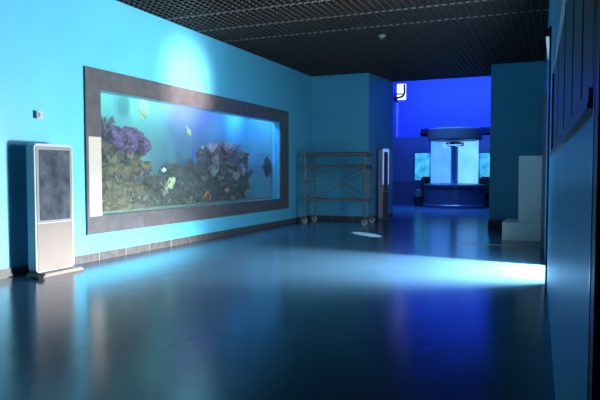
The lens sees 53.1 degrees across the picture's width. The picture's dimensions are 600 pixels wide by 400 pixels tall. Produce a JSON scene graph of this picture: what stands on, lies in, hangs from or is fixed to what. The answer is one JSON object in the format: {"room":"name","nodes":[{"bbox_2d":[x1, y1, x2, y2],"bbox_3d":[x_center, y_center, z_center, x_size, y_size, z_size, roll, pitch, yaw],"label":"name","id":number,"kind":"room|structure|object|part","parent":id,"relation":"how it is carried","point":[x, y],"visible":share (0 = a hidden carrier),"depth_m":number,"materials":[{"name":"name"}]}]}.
{"room":"animal exhibit","nodes":[
{"label":"animal exhibit","id":0,"kind":"room"},
{"bbox_2d":[0,0,311,268],"bbox_3d":[-3.672,-1.324,7.990,0.200,4.600,19.900,1,3,23],"label":"wall","id":1,"kind":"structure","parent":0,"point":[46,45],"depth_m":9.07,"materials":[{"name":"teal paint"}]},
{"bbox_2d":[34,111,42,118],"bbox_3d":[-3.508,-1.142,8.053,0.058,0.100,0.100,1,3,23],"label":"wall box","id":2,"kind":"object","parent":1,"relation":"attached to","point":[37,114],"visible":1,"depth_m":8.03,"materials":[{"name":"grey plastic"}]},
{"bbox_2d":[0,215,311,278],"bbox_3d":[-2.589,0.809,10.346,0.018,0.120,14.880,1,3,23],"label":"baseboard","id":3,"kind":"structure","parent":1,"relation":"attached to","point":[20,270],"depth_m":10.40,"materials":[{"name":"grey tile"}]},
{"bbox_2d":[83,66,288,234],"bbox_3d":[-2.237,-0.924,12.289,0.995,2.800,7.570,1,3,23],"label":"aquarium","id":4,"kind":"object","parent":1,"relation":"attached to","point":[165,125],"visible":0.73,"depth_m":11.96,"materials":[{"name":"grey glass"}]},
{"bbox_2d":[101,116,153,210],"bbox_3d":[-3.105,-0.527,10.438,0.690,1.796,1.816,1,3,18],"label":"reef","id":5,"kind":"object","parent":4,"relation":"in","point":[122,149],"visible":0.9,"depth_m":10.18,"materials":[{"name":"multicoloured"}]},
{"bbox_2d":[135,99,148,119],"bbox_3d":[-2.846,-1.663,10.823,0.079,0.432,0.403,1,3,23],"label":"fish","id":6,"kind":"object","parent":4,"relation":"in","point":[143,106],"visible":0.94,"depth_m":10.81},
{"bbox_2d":[165,177,175,190],"bbox_3d":[-2.471,-0.292,11.390,0.075,0.289,0.356,1,3,25],"label":"fish","id":7,"kind":"object","parent":4,"relation":"in","point":[173,179],"visible":1,"depth_m":11.39},
{"bbox_2d":[186,125,190,136],"bbox_3d":[-2.269,-1.405,12.191,0.048,0.224,0.196,1,3,26],"label":"fish","id":8,"kind":"object","parent":4,"relation":"in","point":[188,129],"visible":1,"depth_m":12.19},
{"bbox_2d":[190,146,196,164],"bbox_3d":[-2.190,-0.918,12.378,0.080,0.408,0.225,1,3,12],"label":"fish","id":9,"kind":"object","parent":4,"relation":"in","point":[193,155],"visible":1,"depth_m":12.37},
{"bbox_2d":[142,142,252,205],"bbox_3d":[-2.135,-0.486,12.905,0.720,1.610,4.547,1,3,23],"label":"reef","id":10,"kind":"object","parent":4,"relation":"in","point":[218,166],"visible":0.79,"depth_m":12.87,"materials":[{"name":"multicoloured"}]},
{"bbox_2d":[262,156,270,177],"bbox_3d":[-0.840,-0.830,15.047,0.101,0.552,0.515,1,3,23],"label":"fish","id":11,"kind":"object","parent":4,"relation":"in","point":[267,163],"visible":1,"depth_m":15.02},
{"bbox_2d":[0,204,555,399],"bbox_3d":[1.149,0.908,11.637,13.000,0.200,30.200,1,3,23],"label":"floor","id":12,"kind":"structure","parent":0,"point":[399,308],"depth_m":5.50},
{"bbox_2d":[32,276,43,280],"bbox_3d":[-3.324,0.972,7.589,0.060,0.050,0.400,-2,3,-38],"label":"wedge","id":13,"kind":"object","parent":12,"relation":"on","point":[38,278],"visible":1,"depth_m":7.47,"materials":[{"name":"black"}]},
{"bbox_2d":[25,143,83,277],"bbox_3d":[-3.264,0.118,7.981,0.310,1.720,0.725,1,3,23],"label":"kiosk","id":14,"kind":"object","parent":12,"relation":"on","point":[50,211],"visible":0.98,"depth_m":7.89,"materials":[{"name":"grey plastic"}]},
{"bbox_3d":[-3.254,0.608,7.999,0.006,0.620,0.610,1,3,23],"label":"panel","id":15,"kind":"part","parent":14,"relation":"part of","materials":[{"name":"beige metal"}]},
{"bbox_2d":[302,149,374,225],"bbox_3d":[1.016,-0.346,15.773,1.770,1.920,0.853,1,3,21],"label":"scaffold","id":16,"kind":"object","parent":12,"relation":"on","point":[365,154],"visible":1,"depth_m":15.61,"materials":[{"name":"metal"}]},
{"bbox_3d":[0.123,-0.423,15.712,0.048,1.760,0.048,1,3,21],"label":"post","id":17,"kind":"part","parent":16,"relation":"part of","materials":[{"name":"metal"}]},
{"bbox_3d":[0.401,-0.456,16.418,0.048,1.760,0.048,1,3,21],"label":"post","id":18,"kind":"part","parent":16,"relation":"part of","materials":[{"name":"metal"}]},
{"bbox_3d":[0.877,-1.168,15.380,1.620,0.048,0.046,1,3,21],"label":"rail","id":19,"kind":"part","parent":16,"relation":"part of","materials":[{"name":"metal"}]},
{"bbox_3d":[0.877,-0.849,15.395,1.620,0.048,0.046,1,3,21],"label":"rail","id":20,"kind":"part","parent":16,"relation":"part of","materials":[{"name":"metal"}]},
{"bbox_3d":[0.877,0.011,15.435,1.620,0.048,0.046,1,3,21],"label":"rail","id":21,"kind":"part","parent":16,"relation":"part of","materials":[{"name":"metal"}]},
{"bbox_3d":[1.155,-0.022,16.142,1.620,0.048,0.046,1,3,21],"label":"rail","id":22,"kind":"part","parent":16,"relation":"part of","materials":[{"name":"metal"}]},
{"bbox_3d":[1.155,-1.201,16.087,1.620,0.048,0.046,1,3,21],"label":"rail","id":23,"kind":"part","parent":16,"relation":"part of","materials":[{"name":"metal"}]},
{"bbox_3d":[1.631,-0.395,15.120,0.048,1.760,0.048,1,3,21],"label":"post","id":24,"kind":"part","parent":16,"relation":"part of","materials":[{"name":"metal"}]},
{"bbox_3d":[1.909,-0.428,15.827,0.048,1.760,0.048,1,3,21],"label":"post","id":25,"kind":"part","parent":16,"relation":"part of","materials":[{"name":"metal"}]},
{"bbox_2d":[377,149,392,220],"bbox_3d":[2.386,-0.434,16.802,0.310,2.000,0.416,2,3,36],"label":"kiosk","id":26,"kind":"object","parent":12,"relation":"on","point":[383,154],"visible":1,"depth_m":16.72,"materials":[{"name":"grey metal"}]},
{"bbox_3d":[2.395,0.140,16.822,0.006,0.732,0.300,2,3,36],"label":"panel","id":27,"kind":"part","parent":26,"relation":"part of","materials":[{"name":"beige metal"}]},
{"bbox_2d":[414,189,422,205],"bbox_3d":[4.722,-0.109,23.997,0.360,0.680,0.360,1,3,23],"label":"pedal bin","id":28,"kind":"object","parent":12,"relation":"on","point":[418,195],"visible":1,"depth_m":23.86,"materials":[{"name":"black"}]},
{"bbox_3d":[4.722,-0.289,23.988,0.360,0.320,0.360,1,3,23],"label":"lid","id":29,"kind":"part","parent":28,"relation":"part of","materials":[{"name":"grey"}]},
{"bbox_2d":[421,177,430,194],"bbox_3d":[5.252,-0.378,24.633,0.491,1.162,0.490,0,3,-5],"label":"chair","id":30,"kind":"object","parent":12,"relation":"on","point":[424,180],"visible":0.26,"depth_m":24.80,"materials":[{"name":"black"}]},
{"bbox_2d":[424,127,485,208],"bbox_3d":[5.892,-1.219,22.899,2.300,3.000,2.300,1,3,23],"label":"tank","id":31,"kind":"object","parent":12,"relation":"on","point":[454,161],"visible":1,"depth_m":22.57,"materials":[{"name":"blue glass"}]},
{"bbox_3d":[5.457,-1.465,23.450,1.390,1.640,0.340,-2,3,-38],"label":"light panel","id":32,"kind":"part","parent":31,"relation":"part of","materials":[{"name":"blue glass"}]},
{"bbox_3d":[5.892,-2.492,22.840,2.000,0.450,2.000,1,3,23],"label":"lid","id":33,"kind":"part","parent":31,"relation":"part of","materials":[{"name":"grey"}]},
{"bbox_3d":[6.543,-1.452,23.171,0.340,1.640,1.390,-1,3,-23],"label":"light panel","id":34,"kind":"part","parent":31,"relation":"part of","materials":[{"name":"blue glass"}]},
{"bbox_2d":[480,177,489,195],"bbox_3d":[7.229,-0.338,23.788,0.490,1.162,0.491,-3,4,-44],"label":"chair","id":35,"kind":"object","parent":12,"relation":"on","point":[483,180],"visible":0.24,"depth_m":23.86,"materials":[{"name":"black"}]},
{"bbox_2d":[488,217,505,228],"bbox_3d":[5.175,0.572,14.552,1.100,0.200,0.950,1,3,23],"label":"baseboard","id":36,"kind":"structure","parent":12,"relation":"on","point":[493,223],"depth_m":14.28,"materials":[{"name":"grey tile"}]},
{"bbox_2d":[461,243,539,246],"bbox_3d":[3.676,0.831,11.112,1.557,0.004,0.070,1,3,23],"label":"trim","id":37,"kind":"structure","parent":12,"relation":"on","point":[461,243],"depth_m":11.15,"materials":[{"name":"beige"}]},
{"bbox_2d":[502,218,540,241],"bbox_3d":[4.554,0.599,12.260,0.720,0.360,1.150,1,3,23],"label":"plinth","id":38,"kind":"object","parent":12,"relation":"on","point":[512,230],"visible":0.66,"depth_m":11.75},
{"bbox_2d":[518,156,541,221],"bbox_3d":[4.660,-0.229,12.102,0.450,1.310,0.585,1,3,23],"label":"plinth","id":39,"kind":"object","parent":12,"relation":"on","point":[530,167],"visible":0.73,"depth_m":11.84,"materials":[{"name":"white"}]},
{"bbox_2d":[116,0,548,81],"bbox_3d":[1.133,-3.346,6.872,9.840,0.656,21.800,1,3,23],"label":"ceiling","id":40,"kind":"structure","parent":0,"point":[424,39],"depth_m":11.52,"materials":[{"name":"grey metal"}]},
{"bbox_2d":[378,34,385,39],"bbox_3d":[1.618,-3.210,11.840,0.150,0.090,0.150,1,3,23],"label":"ceiling sensor","id":41,"kind":"object","parent":40,"relation":"attached to","point":[381,36],"visible":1,"depth_m":11.79,"materials":[{"name":"grey plastic"}]},
{"bbox_2d":[312,73,392,216],"bbox_3d":[1.475,-1.774,17.633,2.070,4.600,1.900,1,3,23],"label":"wall","id":42,"kind":"structure","parent":0,"point":[351,112],"depth_m":16.81,"materials":[{"name":"teal paint"}]},
{"bbox_2d":[312,215,367,220],"bbox_3d":[1.119,0.505,16.848,1.660,0.120,0.018,1,3,23],"label":"baseboard","id":43,"kind":"structure","parent":42,"relation":"attached to","point":[321,217],"depth_m":16.82,"materials":[{"name":"grey tile"}]},
{"bbox_2d":[368,213,392,220],"bbox_3d":[2.348,0.481,17.364,0.018,0.120,1.911,1,3,29],"label":"baseboard","id":44,"kind":"structure","parent":42,"relation":"attached to","point":[389,214],"depth_m":17.09,"materials":[{"name":"grey tile"}]},
{"bbox_2d":[393,135,489,180],"bbox_3d":[6.373,-1.228,25.034,12.000,2.820,0.700,1,3,23],"label":"wall","id":45,"kind":"structure","parent":0,"point":[404,148],"depth_m":25.40,"materials":[{"name":"blue paint"}]},
{"bbox_2d":[414,152,430,180],"bbox_3d":[5.164,-1.400,25.130,0.802,1.228,0.060,1,3,23],"label":"tank","id":46,"kind":"object","parent":45,"relation":"attached to","point":[422,165],"visible":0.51,"depth_m":25.15,"materials":[{"name":"blue glass"}]},
{"bbox_2d":[392,181,488,205],"bbox_3d":[6.220,-0.293,24.718,12.000,0.980,0.080,1,3,23],"label":"trim","id":47,"kind":"structure","parent":45,"relation":"attached to","point":[402,191],"depth_m":25.41,"materials":[{"name":"blue"}]},
{"bbox_2d":[478,152,489,178],"bbox_3d":[7.442,-1.386,24.155,0.783,1.103,0.060,1,3,23],"label":"tank","id":48,"kind":"object","parent":45,"relation":"attached to","point":[484,157],"visible":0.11,"depth_m":24.16,"materials":[{"name":"blue glass"}]},
{"bbox_2d":[393,76,490,137],"bbox_3d":[6.550,-4.135,25.312,12.000,3.200,0.200,1,3,23],"label":"wall","id":49,"kind":"structure","parent":0,"point":[453,102],"depth_m":25.41,"materials":[{"name":"blue paint"}]},
{"bbox_2d":[395,102,398,136],"bbox_3d":[4.215,-3.463,26.071,0.200,1.548,0.200,1,3,23],"label":"pipe","id":50,"kind":"object","parent":49,"relation":"attached to","point":[397,103],"visible":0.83,"depth_m":26.02,"materials":[{"name":"blue metal"}]},
{"bbox_2d":[393,84,405,101],"bbox_3d":[4.263,-4.604,25.834,0.570,0.754,0.114,1,3,23],"label":"bracket","id":51,"kind":"object","parent":50,"relation":"attached to","point":[404,85],"visible":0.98,"depth_m":25.78,"materials":[{"name":"black"}]},
{"bbox_2d":[396,83,406,100],"bbox_3d":[4.421,-4.699,26.111,0.480,0.759,0.120,1,3,23],"label":"window","id":52,"kind":"structure","parent":49,"relation":"in","point":[396,83],"depth_m":26.02,"materials":[{"name":"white glass"}]},
{"bbox_2d":[420,129,428,136],"bbox_3d":[5.327,-2.822,25.309,0.440,0.338,0.297,1,3,23],"label":"lamp","id":53,"kind":"object","parent":49,"relation":"attached to","point":[424,132],"visible":0.66,"depth_m":25.22,"materials":[{"name":"black"}]},
{"bbox_2d":[480,127,489,134],"bbox_3d":[7.539,-2.778,24.364,0.440,0.338,0.297,1,3,23],"label":"lamp","id":54,"kind":"object","parent":49,"relation":"attached to","point":[485,130],"visible":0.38,"depth_m":24.25,"materials":[{"name":"black"}]},
{"bbox_2d":[489,61,544,218],"bbox_3d":[6.045,-1.683,15.680,1.870,4.600,1.900,1,3,23],"label":"wall","id":55,"kind":"structure","parent":0,"point":[517,89],"depth_m":14.98,"materials":[{"name":"teal paint"}]},
{"bbox_2d":[544,0,592,399],"bbox_3d":[3.409,-1.317,7.843,0.280,4.600,14.613,1,3,22],"label":"wall","id":56,"kind":"structure","parent":0,"point":[570,168],"depth_m":2.40,"materials":[{"name":"teal paint"}]},
{"bbox_2d":[540,26,551,285],"bbox_3d":[3.764,-0.585,8.771,0.404,3.050,3.830,1,3,22],"label":"door","id":57,"kind":"structure","parent":56,"relation":"in","point":[548,30],"depth_m":7.42,"materials":[{"name":"grey"}]},
{"bbox_2d":[550,0,594,155],"bbox_3d":[1.420,-0.657,3.263,0.029,0.732,4.270,1,3,22],"label":"window","id":58,"kind":"structure","parent":56,"relation":"in","point":[573,63],"depth_m":2.25,"materials":[{"name":"grey"}]},
{"bbox_3d":[1.421,-1.007,3.246,0.022,0.030,4.230,1,3,22],"label":"trim","id":59,"kind":"part","parent":58,"relation":"part of","materials":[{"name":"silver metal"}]},
{"bbox_3d":[1.429,-0.648,3.260,0.003,0.690,4.230,1,3,22],"label":"pane","id":60,"kind":"part","parent":58,"relation":"part of","materials":[{"name":"glass"}]},
{"bbox_2d":[586,0,599,399],"bbox_3d":[0.748,-0.728,1.121,0.332,4.050,0.150,1,3,23],"label":"trim","id":61,"kind":"structure","parent":56,"relation":"attached to","point":[593,355],"depth_m":1.17,"materials":[{"name":"grey"}]}
]}

